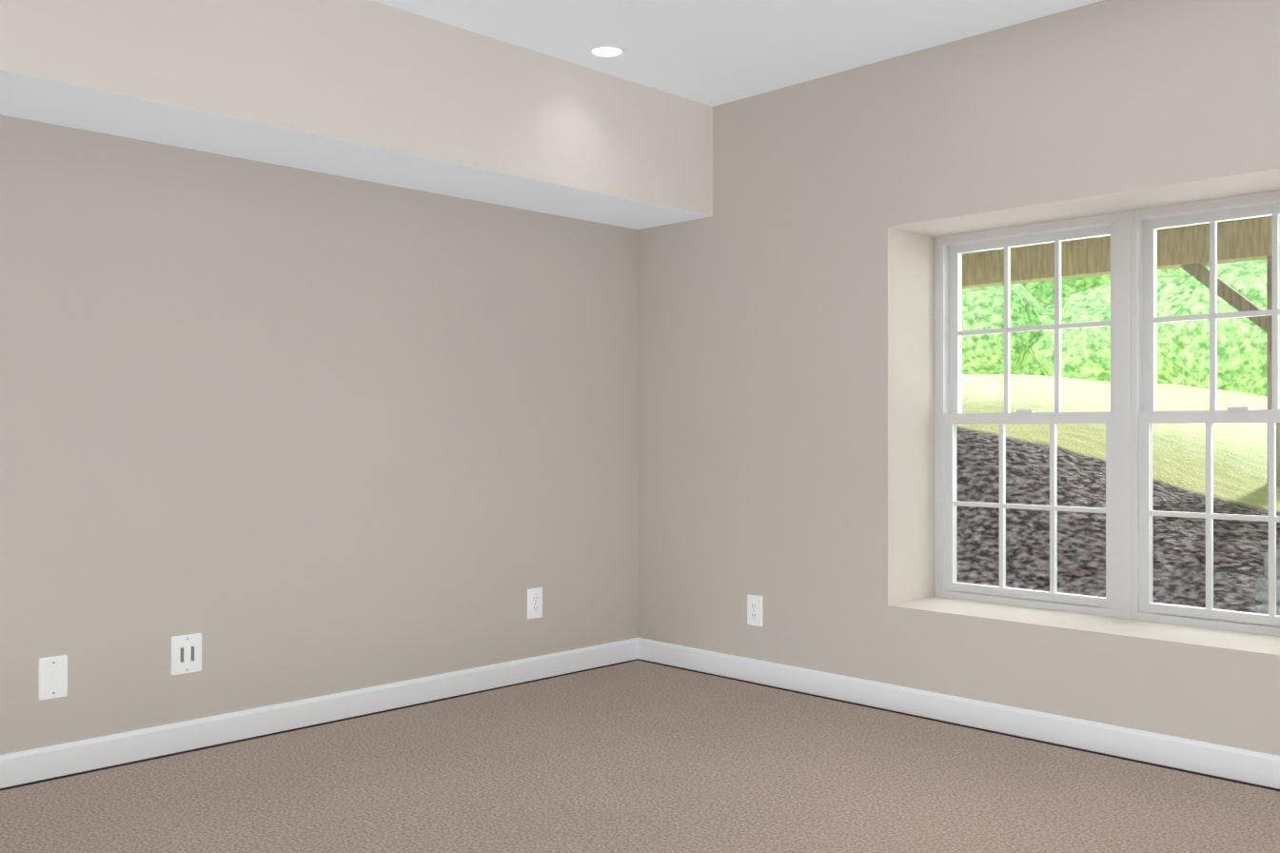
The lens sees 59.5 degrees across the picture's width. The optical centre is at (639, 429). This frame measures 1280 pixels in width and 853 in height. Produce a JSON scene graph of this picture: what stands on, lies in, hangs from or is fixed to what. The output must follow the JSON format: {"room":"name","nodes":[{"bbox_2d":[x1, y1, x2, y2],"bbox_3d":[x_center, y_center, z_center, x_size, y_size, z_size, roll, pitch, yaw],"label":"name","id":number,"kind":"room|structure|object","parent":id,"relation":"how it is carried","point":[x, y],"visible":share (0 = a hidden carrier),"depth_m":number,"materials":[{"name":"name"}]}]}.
{"room":"empty basement room","nodes":[
{"label":"empty basement room","id":0,"kind":"room"},
{"bbox_2d":[0,114,638,754],"bbox_3d":[-2.120,-0.171,3.104,0.150,2.432,6.748,0,0,45],"label":"wall","id":1,"kind":"structure","parent":0,"point":[272,434],"depth_m":3.89,"materials":[{"name":"beige paint"}]},
{"bbox_2d":[39,654,67,700],"bbox_3d":[-1.758,0.743,3.353,0.008,0.124,0.079,0,0,45],"label":"blank wall plate","id":2,"kind":"object","parent":1,"relation":"attached to","point":[52,677],"visible":1,"depth_m":3.35,"materials":[{"name":"white plastic"}]},
{"bbox_2d":[171,632,201,674],"bbox_3d":[-1.473,0.730,3.638,0.008,0.124,0.100,0,0,45],"label":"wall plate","id":3,"kind":"object","parent":1,"relation":"attached to","point":[186,653],"visible":1,"depth_m":3.63,"materials":[{"name":"white plastic"}]},
{"bbox_2d":[0,637,639,790],"bbox_3d":[-2.170,0.995,2.933,0.019,0.098,6.138,0,0,45],"label":"baseboard","id":4,"kind":"structure","parent":1,"relation":"attached to","point":[22,768],"depth_m":3.87,"materials":[{"name":"white wood"}]},
{"bbox_2d":[527,587,542,618],"bbox_3d":[-0.438,0.726,4.676,0.009,0.124,0.079,0,0,45],"label":"electrical outlet","id":5,"kind":"object","parent":1,"relation":"attached to","point":[534,602],"visible":1,"depth_m":4.67,"materials":[{"name":"white plastic"}]},
{"bbox_2d":[0,660,1279,852],"bbox_3d":[-0.138,1.091,1.124,5.750,0.100,6.748,0,0,45],"label":"floor","id":6,"kind":"structure","parent":0,"point":[638,756],"depth_m":3.25,"materials":[{"name":"carpet"}]},
{"bbox_2d":[373,0,1102,106],"bbox_3d":[-0.138,-1.451,1.129,5.750,0.120,6.748,0,0,45],"label":"ceiling","id":7,"kind":"structure","parent":0,"point":[713,52],"depth_m":3.89,"materials":[{"name":"white paint"}]},
{"bbox_2d":[0,0,712,229],"bbox_3d":[-2.015,-1.153,2.783,0.455,0.470,6.138,0,0,45],"label":"soffit","id":8,"kind":"structure","parent":7,"relation":"attached to","point":[372,90],"depth_m":3.65,"materials":[{"name":"paint"}]},
{"bbox_2d":[584,42,630,59],"bbox_3d":[-0.121,-1.382,4.094,0.168,0.006,0.168,0,0,45],"label":"recessed light","id":9,"kind":"object","parent":7,"relation":"in","point":[606,50],"visible":1,"depth_m":4.09,"materials":[{"name":"white"}]},
{"bbox_2d":[638,0,1279,755],"bbox_3d":[2.083,-0.171,3.352,5.450,2.432,0.460,0,0,45],"label":"wall","id":10,"kind":"structure","parent":0,"point":[787,381],"depth_m":4.24,"materials":[{"name":"beige paint"}]},
{"bbox_2d":[747,594,762,626],"bbox_3d":[0.473,0.748,4.625,0.079,0.124,0.009,0,0,45],"label":"electrical outlet","id":11,"kind":"object","parent":10,"relation":"attached to","point":[754,609],"visible":1,"depth_m":4.62,"materials":[{"name":"white plastic"}]},
{"bbox_2d":[639,637,1279,790],"bbox_3d":[1.917,0.996,3.177,5.400,0.098,0.019,0,0,45],"label":"baseboard","id":12,"kind":"structure","parent":10,"relation":"attached to","point":[1220,761],"depth_m":3.86,"materials":[{"name":"white wood"}]},
{"bbox_2d":[934,190,1279,635],"bbox_3d":[1.724,-0.041,3.950,1.454,1.435,0.143,0,0,45],"label":"window","id":13,"kind":"structure","parent":10,"relation":"in","point":[1132,417],"depth_m":3.90,"materials":[{"name":"white plastic"}]},
{"label":"outside","id":14,"kind":"structure","parent":0,"visible":0},
{"bbox_2d":[956,374,1279,612],"bbox_3d":[13.268,-0.560,28.689,65.500,3.105,51.192,0,0,45],"label":"ground","id":15,"kind":"structure","parent":14,"point":[1247,493],"depth_m":6.44,"materials":[{"name":"grey gravel"}]},
{"bbox_2d":[962,280,1062,375],"bbox_3d":[8.443,-6.623,25.564,7.192,12.121,7.508,0,0,45],"label":"tree","id":16,"kind":"object","parent":15,"relation":"on","point":[973,300],"depth_m":23.37,"materials":[{"name":"green plant"}]},
{"bbox_2d":[1014,283,1104,374],"bbox_3d":[10.180,-7.102,24.322,5.898,13.759,5.391,0,0,45],"label":"tree","id":17,"kind":"object","parent":15,"relation":"on","point":[1050,313],"depth_m":24.04,"materials":[{"name":"green plant"}]},
{"bbox_2d":[1028,264,1209,383],"bbox_3d":[11.003,-6.182,23.441,5.583,11.946,7.336,0,0,45],"label":"tree","id":18,"kind":"object","parent":15,"relation":"on","point":[1076,365],"depth_m":21.41,"materials":[{"name":"green plant"}]},
{"bbox_2d":[1166,258,1266,395],"bbox_3d":[13.913,-6.969,21.569,8.411,14.893,8.680,0,0,45],"label":"tree","id":19,"kind":"object","parent":15,"relation":"on","point":[1191,348],"depth_m":19.41,"materials":[{"name":"green plant"}]},
{"bbox_2d":[1255,548,1279,615],"bbox_3d":[3.256,0.686,4.391,1.479,0.309,0.412,0,0,45],"label":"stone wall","id":20,"kind":"structure","parent":15,"relation":"on","point":[1259,598],"depth_m":4.81,"materials":[{"name":"grey stone"}]},
{"bbox_2d":[962,216,1279,487],"bbox_3d":[2.674,-0.528,6.529,10.200,2.341,4.832,0,0,45],"label":"deck","id":21,"kind":"object","parent":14,"point":[1198,262],"depth_m":8.12,"materials":[{"name":"brown wood"}]}
]}

